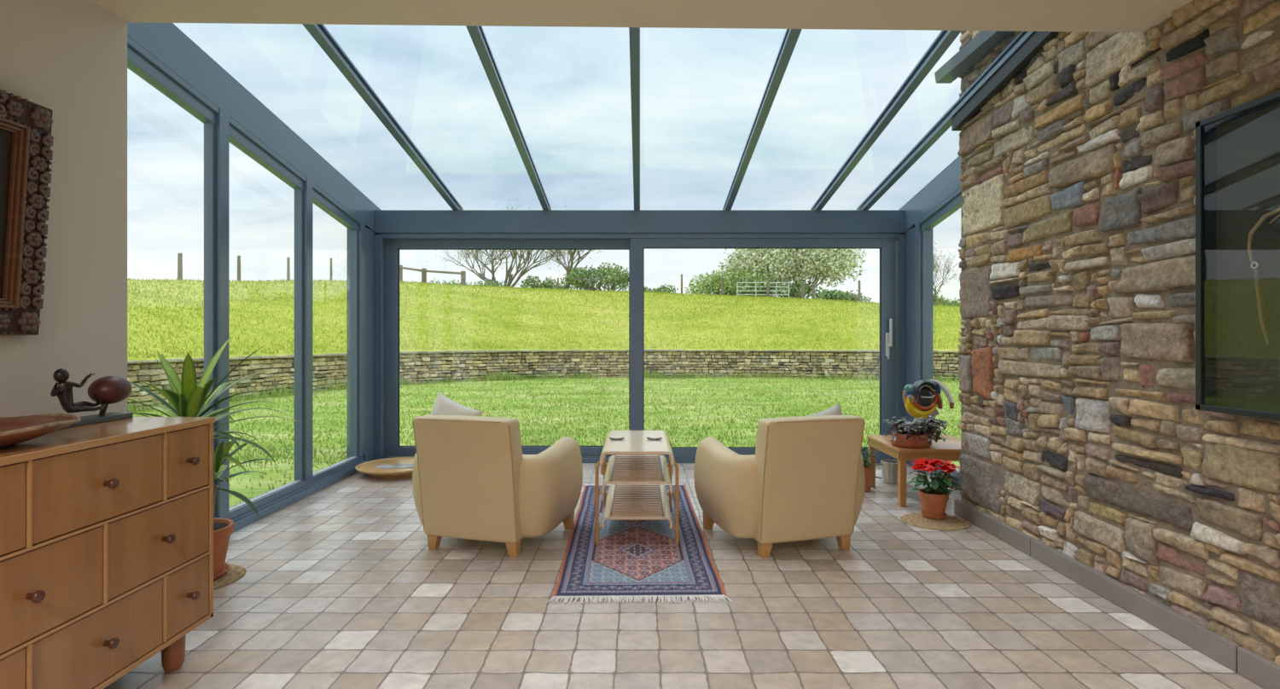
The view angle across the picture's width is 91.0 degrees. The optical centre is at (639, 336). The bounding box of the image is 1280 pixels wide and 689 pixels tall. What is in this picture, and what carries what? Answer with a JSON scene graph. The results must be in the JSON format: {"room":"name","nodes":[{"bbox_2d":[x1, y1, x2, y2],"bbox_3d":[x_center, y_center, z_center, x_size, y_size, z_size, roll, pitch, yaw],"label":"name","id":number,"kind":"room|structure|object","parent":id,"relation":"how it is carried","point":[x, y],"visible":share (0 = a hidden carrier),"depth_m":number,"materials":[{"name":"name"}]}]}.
{"room":"sunroom","nodes":[
{"label":"sunroom","id":0,"kind":"room"},
{"bbox_2d":[0,0,127,418],"bbox_3d":[-2.297,-0.050,-0.315,0.405,2.460,5.770,0,0,0],"label":"wall","id":1,"kind":"structure","parent":0,"point":[68,58],"depth_m":2.33,"materials":[{"name":"beige paint"}]},
{"bbox_2d":[0,89,53,336],"bbox_3d":[-2.042,-0.390,1.780,0.092,0.778,0.764,0,0,0],"label":"picture","id":2,"kind":"object","parent":1,"relation":"attached to","point":[26,140],"visible":1,"depth_m":2.07,"materials":[{"name":"brown wood"}]},
{"bbox_2d":[127,35,229,518],"bbox_3d":[-2.520,-0.170,3.165,0.160,2.699,1.190,0,0,0],"label":"window","id":3,"kind":"structure","parent":1,"relation":"in","point":[216,121],"depth_m":3.65,"materials":[{"name":"blue metal"}]},
{"bbox_2d":[375,209,904,239],"bbox_3d":[0.000,-1.040,5.920,4.920,0.260,0.160,0,0,0],"label":"beam","id":4,"kind":"structure","parent":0,"point":[390,224],"depth_m":5.84,"materials":[{"name":"blue metal"}]},
{"bbox_2d":[302,23,463,209],"bbox_3d":[-1.712,-1.482,4.275,0.056,0.626,3.450,0,0,0],"label":"rafter","id":5,"kind":"object","parent":4,"relation":"on","point":[320,33],"visible":0.93,"depth_m":4.04,"materials":[{"name":"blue metal"}]},
{"bbox_2d":[465,25,551,209],"bbox_3d":[-0.872,-1.482,4.275,0.056,0.626,3.450,0,0,0],"label":"rafter","id":6,"kind":"object","parent":4,"relation":"on","point":[476,32],"visible":0.93,"depth_m":4.04,"materials":[{"name":"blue metal"}]},
{"bbox_2d":[628,27,639,209],"bbox_3d":[-0.029,-1.482,4.275,0.056,0.626,3.450,0,0,0],"label":"rafter","id":7,"kind":"object","parent":4,"relation":"on","point":[634,32],"visible":0.93,"depth_m":4.03,"materials":[{"name":"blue metal"}]},
{"bbox_2d":[722,29,802,209],"bbox_3d":[0.816,-1.482,4.275,0.056,0.626,3.450,0,0,0],"label":"rafter","id":8,"kind":"object","parent":4,"relation":"on","point":[791,36],"visible":0.93,"depth_m":4.06,"materials":[{"name":"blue metal"}]},
{"bbox_2d":[810,30,961,209],"bbox_3d":[1.656,-1.482,4.275,0.056,0.626,3.450,0,0,0],"label":"rafter","id":9,"kind":"object","parent":4,"relation":"on","point":[945,38],"visible":0.93,"depth_m":4.09,"materials":[{"name":"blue metal"}]},
{"bbox_2d":[856,31,1058,209],"bbox_3d":[2.099,-1.482,4.275,0.073,0.626,3.450,0,0,0],"label":"rafter","id":10,"kind":"object","parent":4,"relation":"on","point":[1019,53],"visible":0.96,"depth_m":3.85,"materials":[{"name":"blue metal"}]},
{"bbox_2d":[90,0,1192,32],"bbox_3d":[0.000,-1.390,-0.270,5.280,0.220,5.860,0,0,0],"label":"ceiling","id":11,"kind":"structure","parent":0,"point":[1016,15],"depth_m":2.50,"materials":[{"name":"paint"}]},
{"bbox_2d":[103,463,1264,688],"bbox_3d":[0.000,1.240,1.410,5.280,0.120,9.220,0,0,0],"label":"floor","id":12,"kind":"structure","parent":0,"point":[342,586],"depth_m":2.61,"materials":[{"name":"tile"}]},
{"bbox_2d":[0,417,215,688],"bbox_3d":[-1.819,0.740,1.630,0.537,0.880,1.408,0,0,0],"label":"dresser","id":13,"kind":"object","parent":12,"relation":"on","point":[107,528],"visible":0.96,"depth_m":1.86,"materials":[{"name":"brown wood"}]},
{"bbox_2d":[0,413,81,448],"bbox_3d":[-1.793,0.268,1.636,0.417,0.064,0.584,0,0,0],"label":"wooden bowl","id":14,"kind":"object","parent":13,"relation":"on","point":[16,430],"visible":1,"depth_m":1.81,"materials":[{"name":"brown wood"}]},
{"bbox_2d":[50,368,133,430],"bbox_3d":[-1.900,0.203,2.157,0.117,0.193,0.324,0,0,0],"label":"figure sculpture","id":15,"kind":"object","parent":13,"relation":"on","point":[106,391],"visible":1,"depth_m":2.19,"materials":[{"name":"wood"}]},
{"bbox_2d":[213,564,246,590],"bbox_3d":[-2.145,1.175,3.040,0.410,0.008,0.410,0,0,0],"label":"woven mat","id":16,"kind":"object","parent":12,"relation":"on","point":[235,573],"visible":0.09,"depth_m":3.06,"materials":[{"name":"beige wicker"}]},
{"bbox_2d":[127,336,302,580],"bbox_3d":[-2.157,0.586,3.039,0.802,1.171,0.856,0,0,43],"label":"dracaena","id":17,"kind":"object","parent":16,"relation":"on","point":[187,399],"visible":0.56,"depth_m":3.04,"materials":[{"name":"plant"}]},
{"bbox_2d":[213,517,234,575],"bbox_3d":[-2.155,1.046,3.050,0.316,0.235,0.316,0,0,0],"label":"pot","id":18,"kind":"object","parent":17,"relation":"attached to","point":[223,528],"depth_m":3.05,"materials":[{"name":"ceramic"}]},
{"bbox_2d":[226,116,314,532],"bbox_3d":[-2.520,-0.070,4.240,0.160,2.499,0.960,0,0,0],"label":"window","id":19,"kind":"structure","parent":12,"relation":"on","point":[267,503],"depth_m":4.61,"materials":[{"name":"blue metal"}]},
{"bbox_2d":[310,183,365,493],"bbox_3d":[-2.520,0.011,5.170,0.160,2.338,0.900,0,0,0],"label":"window","id":20,"kind":"structure","parent":12,"relation":"on","point":[322,479],"depth_m":5.51,"materials":[{"name":"blue metal"}]},
{"bbox_2d":[346,227,385,462],"bbox_3d":[-2.520,0.095,5.810,0.240,2.170,0.380,0,0,0],"label":"post","id":21,"kind":"object","parent":12,"relation":"on","point":[375,247],"visible":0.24,"depth_m":5.81,"materials":[{"name":"blue metal"}]},
{"bbox_2d":[127,22,380,234],"bbox_3d":[-2.550,-1.359,4.285,0.180,0.830,3.430,0,0,0],"label":"beam","id":22,"kind":"structure","parent":21,"relation":"on","point":[165,42],"depth_m":3.90,"materials":[{"name":"blue metal"}]},
{"bbox_2d":[354,457,414,479],"bbox_3d":[-2.085,1.140,5.400,0.656,0.080,0.656,0,0,0],"label":"tray table","id":23,"kind":"object","parent":12,"relation":"on","point":[368,468],"visible":0.65,"depth_m":5.25,"materials":[{"name":"brown wood"}]},
{"bbox_2d":[374,464,395,469],"bbox_3d":[-2.155,1.110,5.340,0.150,0.007,0.110,0,0,29],"label":"magazine","id":24,"kind":"object","parent":23,"relation":"on","point":[385,467],"visible":1,"depth_m":5.31,"materials":[{"name":"white paper"}]},
{"bbox_2d":[393,464,413,469],"bbox_3d":[-1.985,1.110,5.360,0.200,0.008,0.145,0,0,-11],"label":"magazine","id":25,"kind":"object","parent":23,"relation":"on","point":[401,466],"visible":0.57,"depth_m":5.34,"materials":[{"name":"white paper"}]},
{"bbox_2d":[412,415,582,558],"bbox_3d":[-0.844,0.806,3.684,0.885,0.748,0.810,0,0,16],"label":"armchair","id":26,"kind":"object","parent":12,"relation":"on","point":[473,480],"visible":1,"depth_m":3.36,"materials":[{"name":"beige leather"}]},
{"bbox_2d":[430,392,483,416],"bbox_3d":[-1.110,0.532,3.670,0.401,0.404,0.149,0,0,20],"label":"cushion","id":27,"kind":"object","parent":26,"relation":"on","point":[443,405],"visible":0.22,"depth_m":3.65,"materials":[{"name":"white fabric"}]},
{"bbox_2d":[545,483,733,605],"bbox_3d":[-0.024,1.173,3.885,0.837,0.014,2.243,0,0,-1],"label":"patterned rug","id":28,"kind":"object","parent":12,"relation":"on","point":[637,559],"visible":0.71,"depth_m":3.28,"materials":[{"name":"fabric"}]},
{"bbox_2d":[594,430,679,545],"bbox_3d":[-0.017,0.914,3.920,0.475,0.532,0.798,0,0,0],"label":"side table","id":29,"kind":"object","parent":28,"relation":"on","point":[637,474],"visible":1,"depth_m":3.78,"materials":[{"name":"brown wood"}]},
{"bbox_2d":[609,437,624,441],"bbox_3d":[-0.145,0.641,3.930,0.096,0.014,0.068,0,0,-3],"label":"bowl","id":30,"kind":"object","parent":29,"relation":"on","point":[612,439],"visible":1,"depth_m":3.92,"materials":[{"name":"grey"}]},
{"bbox_2d":[601,484,672,528],"bbox_3d":[-0.017,1.046,3.920,0.396,0.063,0.798,0,0,0],"label":"shelf","id":31,"kind":"object","parent":29,"relation":"attached to","point":[623,502],"depth_m":3.83,"materials":[{"name":"brown wood"}]},
{"bbox_2d":[601,454,672,493],"bbox_3d":[-0.017,0.849,3.920,0.396,0.063,0.798,0,0,0],"label":"shelf","id":32,"kind":"object","parent":29,"relation":"attached to","point":[621,469],"depth_m":3.83,"materials":[{"name":"brown wood"}]},
{"bbox_2d":[646,437,662,441],"bbox_3d":[0.090,0.641,3.930,0.096,0.014,0.068,0,0,6],"label":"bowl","id":33,"kind":"object","parent":29,"relation":"on","point":[649,439],"visible":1,"depth_m":3.92,"materials":[{"name":"grey metal"}]},
{"bbox_2d":[381,456,897,463],"bbox_3d":[0.000,1.157,5.920,4.920,0.045,0.160,0,0,0],"label":"door track","id":34,"kind":"object","parent":12,"relation":"on","point":[584,459],"visible":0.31,"depth_m":5.84,"materials":[{"name":"blue metal"}]},
{"bbox_2d":[385,239,630,456],"bbox_3d":[-1.200,0.101,5.935,2.400,2.068,0.100,0,0,0],"label":"door","id":35,"kind":"structure","parent":34,"relation":"on","point":[392,247],"depth_m":5.92,"materials":[{"name":"blue metal"}]},
{"bbox_2d":[630,238,896,458],"bbox_3d":[1.147,0.112,5.855,2.475,2.047,0.114,0,0,0],"label":"door","id":36,"kind":"structure","parent":34,"relation":"on","point":[887,247],"depth_m":5.85,"materials":[{"name":"blue metal"}]},
{"bbox_2d":[693,415,865,558],"bbox_3d":[0.825,0.806,3.673,0.885,0.748,0.810,0,0,-16],"label":"armchair","id":37,"kind":"object","parent":12,"relation":"on","point":[804,480],"visible":1,"depth_m":3.35,"materials":[{"name":"beige leather"}]},
{"bbox_2d":[806,403,843,416],"bbox_3d":[1.085,0.587,3.670,0.392,0.379,0.149,0,0,-10],"label":"cushion","id":38,"kind":"object","parent":37,"relation":"on","point":[834,410],"visible":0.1,"depth_m":3.68,"materials":[{"name":"grey fabric"}]},
{"bbox_2d":[861,443,880,492],"bbox_3d":[1.704,1.000,4.808,0.212,0.360,0.306,0,0,-15],"label":"potted plant","id":39,"kind":"object","parent":12,"relation":"on","point":[868,468],"visible":0.38,"depth_m":4.75,"materials":[{"name":"green plant"}]},
{"bbox_2d":[875,459,897,484],"bbox_3d":[1.968,1.094,5.060,0.265,0.172,0.158,0,0,0],"label":"planter","id":40,"kind":"object","parent":12,"relation":"on","point":[889,468],"visible":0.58,"depth_m":5.01,"materials":[{"name":"grey metal"}]},
{"bbox_2d":[866,435,960,506],"bbox_3d":[2.110,0.980,4.645,0.650,0.400,0.630,0,0,0],"label":"side table","id":41,"kind":"object","parent":12,"relation":"on","point":[950,450],"visible":0.58,"depth_m":4.36,"materials":[{"name":"brown wood"}]},
{"bbox_2d":[882,415,950,448],"bbox_3d":[1.973,0.670,4.453,0.482,0.220,0.419,0,0,-3],"label":"trailing plant","id":42,"kind":"object","parent":41,"relation":"on","point":[916,434],"visible":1,"depth_m":4.39,"materials":[{"name":"green plant"}]},
{"bbox_2d":[902,378,954,442],"bbox_3d":[2.138,0.549,4.660,0.379,0.462,0.088,0,0,0],"label":"bird sculpture","id":43,"kind":"object","parent":41,"relation":"on","point":[922,400],"visible":0.91,"depth_m":4.63,"materials":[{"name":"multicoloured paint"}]},
{"bbox_2d":[896,227,933,465],"bbox_3d":[2.520,0.095,5.810,0.240,2.170,0.380,0,0,0],"label":"post","id":44,"kind":"object","parent":12,"relation":"on","point":[904,247],"visible":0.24,"depth_m":5.83,"materials":[{"name":"blue metal"}]},
{"bbox_2d":[899,156,960,234],"bbox_3d":[2.550,-1.224,5.090,0.180,0.560,1.820,0,0,0],"label":"beam","id":45,"kind":"structure","parent":44,"relation":"on","point":[947,182],"depth_m":5.28,"materials":[{"name":"blue metal"}]},
{"bbox_2d":[900,512,971,530],"bbox_3d":[1.875,1.175,3.995,0.410,0.008,0.380,0,0,0],"label":"woven mat","id":46,"kind":"object","parent":12,"relation":"on","point":[949,523],"visible":0.92,"depth_m":3.95,"materials":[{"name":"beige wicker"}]},
{"bbox_2d":[906,458,966,519],"bbox_3d":[1.895,0.983,4.076,0.349,0.376,0.335,0,0,-4],"label":"flowering plant","id":47,"kind":"object","parent":46,"relation":"on","point":[933,498],"visible":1,"depth_m":4.01,"materials":[{"name":"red plant"}]},
{"bbox_2d":[957,0,1279,666],"bbox_3d":[2.351,-0.839,0.495,0.538,4.062,7.391,0,0,0],"label":"wall","id":48,"kind":"structure","parent":0,"point":[1083,433],"depth_m":2.80,"materials":[{"name":"stone"}]},
{"bbox_2d":[913,187,960,488],"bbox_3d":[2.520,-0.034,4.900,0.160,2.429,1.440,0,0,0],"label":"window","id":49,"kind":"structure","parent":48,"relation":"in","point":[922,227],"depth_m":5.52,"materials":[{"name":"blue metal"}]},
{"bbox_2d":[934,30,1014,83],"bbox_3d":[2.053,-1.735,3.415,0.145,0.110,1.630,0,0,0],"label":"gutter","id":50,"kind":"object","parent":48,"relation":"attached to","point":[983,43],"visible":0.51,"depth_m":3.84,"materials":[{"name":"grey metal"}]},
{"bbox_2d":[954,500,1279,688],"bbox_3d":[2.110,1.133,1.790,0.050,0.095,4.774,0,0,0],"label":"baseboard","id":51,"kind":"structure","parent":48,"relation":"attached to","point":[1257,669],"depth_m":2.63,"materials":[{"name":"grey stone"}]},
{"bbox_2d":[1195,90,1279,420],"bbox_3d":[2.050,-0.255,1.867,0.067,1.045,0.835,0,0,0],"label":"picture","id":52,"kind":"object","parent":48,"relation":"attached to","point":[1237,148],"visible":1,"depth_m":2.17,"materials":[{"name":"black"}]},
{"label":"outside","id":53,"kind":"structure","parent":0,"visible":0},
{"bbox_2d":[127,278,960,360],"bbox_3d":[3.849,-1.078,62.553,248.746,2.995,133.106,0,0,0],"label":"field","id":54,"kind":"structure","parent":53,"point":[283,313],"depth_m":20.49,"materials":[{"name":"green plant"}]},
{"bbox_2d":[177,253,182,280],"bbox_3d":[-17.918,-2.577,24.500,0.122,1.335,0.122,0,0,0],"label":"fence post","id":55,"kind":"object","parent":54,"relation":"on","point":[179,255],"visible":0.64,"depth_m":24.45,"materials":[{"name":"wood"}]},
{"bbox_2d":[237,256,240,281],"bbox_3d":[-16.262,-2.637,25.500,0.101,1.271,0.101,0,0,0],"label":"fence post","id":56,"kind":"object","parent":54,"relation":"on","point":[238,257],"visible":0.64,"depth_m":25.46,"materials":[{"name":"wood"}]},
{"bbox_2d":[286,257,290,280],"bbox_3d":[-15.094,-2.778,27.000,0.086,1.225,0.086,0,0,0],"label":"fence post","id":57,"kind":"object","parent":54,"relation":"on","point":[288,258],"visible":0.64,"depth_m":26.96,"materials":[{"name":"wood"}]},
{"bbox_2d":[329,258,332,280],"bbox_3d":[-13.753,-2.860,28.000,0.079,1.236,0.079,0,0,0],"label":"fence post","id":58,"kind":"object","parent":54,"relation":"on","point":[330,279],"visible":0.64,"depth_m":27.97,"materials":[{"name":"brown wood"}]},
{"bbox_2d":[399,265,465,285],"bbox_3d":[-10.216,-2.875,30.736,4.106,1.340,0.271,0,0,22],"label":"fence","id":59,"kind":"object","parent":54,"relation":"on","point":[423,271],"visible":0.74,"depth_m":30.79,"materials":[{"name":"wood"}]},
{"bbox_2d":[418,279,460,285],"bbox_3d":[-11.739,-2.797,36.951,3.412,1.023,2.377,0,0,0],"label":"hedge","id":60,"kind":"object","parent":54,"relation":"on","point":[437,282],"visible":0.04,"depth_m":36.37,"materials":[{"name":"green plant"}]},
{"bbox_2d":[447,279,508,287],"bbox_3d":[-9.764,-2.817,37.019,4.528,1.090,3.004,0,0,0],"label":"hedge","id":61,"kind":"object","parent":54,"relation":"on","point":[486,282],"visible":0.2,"depth_m":36.53,"materials":[{"name":"green plant"}]},
{"bbox_2d":[426,199,577,287],"bbox_3d":[-7.621,-5.087,37.785,9.146,5.761,7.047,0,0,40],"label":"bare tree","id":62,"kind":"object","parent":54,"relation":"on","point":[509,275],"visible":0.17,"depth_m":37.93,"materials":[{"name":"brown plant"}]},
{"bbox_2d":[515,274,570,290],"bbox_3d":[-6.109,-3.096,40.887,3.635,1.818,2.408,0,0,17],"label":"bush","id":63,"kind":"object","parent":54,"relation":"on","point":[549,284],"visible":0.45,"depth_m":40.75,"materials":[{"name":"green plant"}]},
{"bbox_2d":[533,204,602,290],"bbox_3d":[-3.909,-5.074,36.659,5.560,5.731,4.598,0,0,40],"label":"bare tree","id":64,"kind":"object","parent":54,"relation":"on","point":[568,268],"visible":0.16,"depth_m":36.91,"materials":[{"name":"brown plant"}]},
{"bbox_2d":[595,273,597,290],"bbox_3d":[-2.353,-2.788,34.000,0.086,1.291,0.086,0,0,0],"label":"fence post","id":65,"kind":"object","parent":54,"relation":"on","point":[596,273],"visible":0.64,"depth_m":33.96,"materials":[{"name":"wood"}]},
{"bbox_2d":[558,262,645,291],"bbox_3d":[-2.221,-3.207,36.034,5.072,2.079,3.125,0,0,0],"label":"bush","id":66,"kind":"object","parent":54,"relation":"on","point":[582,277],"visible":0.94,"depth_m":35.66,"materials":[{"name":"green plant"}]},
{"bbox_2d":[627,284,678,293],"bbox_3d":[0.683,-2.577,37.064,3.177,0.997,2.219,0,0,0],"label":"hedge","id":67,"kind":"object","parent":54,"relation":"on","point":[664,289],"visible":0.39,"depth_m":36.72,"materials":[{"name":"green plant"}]},
{"bbox_2d":[680,274,682,293],"bbox_3d":[2.194,-2.604,33.000,0.108,1.279,0.108,0,0,0],"label":"fence post","id":68,"kind":"object","parent":54,"relation":"on","point":[681,275],"visible":0.64,"depth_m":32.95,"materials":[{"name":"wood"}]},
{"bbox_2d":[721,276,722,296],"bbox_3d":[4.298,-2.516,33.000,0.094,1.277,0.094,0,0,0],"label":"fence post","id":69,"kind":"object","parent":54,"relation":"on","point":[721,276],"visible":0.64,"depth_m":32.96,"materials":[{"name":"wood"}]},
{"bbox_2d":[684,267,776,296],"bbox_3d":[5.052,-2.895,35.946,5.125,1.983,3.720,0,0,0],"label":"bush","id":70,"kind":"object","parent":54,"relation":"on","point":[704,288],"visible":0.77,"depth_m":35.21,"materials":[{"name":"green plant"}]},
{"bbox_2d":[715,253,791,297],"bbox_3d":[7.147,-3.498,38.436,5.138,3.398,3.157,0,0,0],"label":"flowering tree","id":71,"kind":"object","parent":54,"relation":"on","point":[724,259],"visible":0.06,"depth_m":38.07,"materials":[{"name":"green plant"}]},
{"bbox_2d":[736,282,789,298],"bbox_3d":[6.456,-2.310,33.000,2.755,1.027,0.045,0,0,0],"label":"gate","id":72,"kind":"object","parent":54,"relation":"on","point":[737,287],"visible":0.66,"depth_m":32.98,"materials":[{"name":"silver metal"}]},
{"bbox_2d":[766,281,769,297],"bbox_3d":[6.676,-2.318,32.800,0.137,1.101,0.137,0,0,0],"label":"fence post","id":73,"kind":"object","parent":54,"relation":"on","point":[767,282],"visible":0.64,"depth_m":32.74,"materials":[{"name":"wood"}]},
{"bbox_2d":[716,278,822,298],"bbox_3d":[7.343,-2.590,35.955,6.054,1.633,4.737,0,0,0],"label":"bush","id":74,"kind":"object","parent":54,"relation":"on","point":[792,291],"visible":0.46,"depth_m":35.29,"materials":[{"name":"green plant"}]},
{"bbox_2d":[723,249,866,298],"bbox_3d":[9.097,-4.306,36.712,8.269,5.232,5.329,0,0,-3],"label":"flowering tree","id":75,"kind":"object","parent":54,"relation":"on","point":[827,263],"visible":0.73,"depth_m":35.66,"materials":[{"name":"green plant"}]},
{"bbox_2d":[801,281,804,298],"bbox_3d":[8.604,-2.284,33.200,0.158,1.239,0.158,0,0,0],"label":"fence post","id":76,"kind":"object","parent":54,"relation":"on","point":[802,282],"visible":0.64,"depth_m":33.13,"materials":[{"name":"wood"}]},
{"bbox_2d":[811,284,814,298],"bbox_3d":[9.200,-2.202,33.400,0.144,1.164,0.144,0,0,0],"label":"fence post","id":77,"kind":"object","parent":54,"relation":"on","point":[812,285],"visible":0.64,"depth_m":33.33,"materials":[{"name":"brown wood"}]},
{"bbox_2d":[814,289,872,302],"bbox_3d":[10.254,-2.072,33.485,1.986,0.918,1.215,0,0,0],"label":"hedge","id":78,"kind":"object","parent":54,"relation":"on","point":[835,294],"visible":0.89,"depth_m":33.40,"materials":[{"name":"green plant"}]},
{"bbox_2d":[857,280,861,302],"bbox_3d":[11.508,-2.203,33.000,0.108,1.455,0.108,0,0,0],"label":"fence post","id":79,"kind":"object","parent":54,"relation":"on","point":[858,293],"visible":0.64,"depth_m":32.95,"materials":[{"name":"wood"}]},
{"bbox_2d":[933,290,948,305],"bbox_3d":[16.776,-1.965,37.013,3.046,1.416,2.098,0,0,0],"label":"hedge","id":80,"kind":"object","parent":54,"relation":"on","point":[941,297],"visible":0.09,"depth_m":36.84,"materials":[{"name":"green plant"}]},
{"bbox_2d":[933,242,960,305],"bbox_3d":[15.549,-3.195,34.043,3.004,3.868,3.309,0,0,-27],"label":"bare tree","id":81,"kind":"object","parent":54,"relation":"on","point":[949,259],"visible":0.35,"depth_m":33.60,"materials":[{"name":"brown plant"}]},
{"bbox_2d":[933,297,960,307],"bbox_3d":[18.516,-1.735,36.988,3.477,1.147,2.272,0,0,0],"label":"hedge","id":82,"kind":"object","parent":54,"relation":"on","point":[948,303],"visible":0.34,"depth_m":36.47,"materials":[{"name":"green plant"}]},
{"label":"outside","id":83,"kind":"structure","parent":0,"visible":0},
{"bbox_2d":[127,377,960,507],"bbox_3d":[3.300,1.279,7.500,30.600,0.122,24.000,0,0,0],"label":"lawn","id":84,"kind":"structure","parent":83,"point":[257,491],"depth_m":10.45,"materials":[{"name":"green plant"}]},
{"bbox_2d":[127,369,959,412],"bbox_3d":[1.193,1.081,14.171,25.534,0.338,10.400,0,0,-16],"label":"weeds","id":85,"kind":"object","parent":84,"relation":"on","point":[505,377],"visible":0.38,"depth_m":17.71,"materials":[{"name":"green plant"}]},
{"bbox_2d":[127,349,960,411],"bbox_3d":[1.738,0.865,13.148,27.901,0.930,13.174,0,0,-12],"label":"stone wall","id":86,"kind":"structure","parent":84,"relation":"on","point":[328,369],"depth_m":18.03,"materials":[{"name":"grey stone"}]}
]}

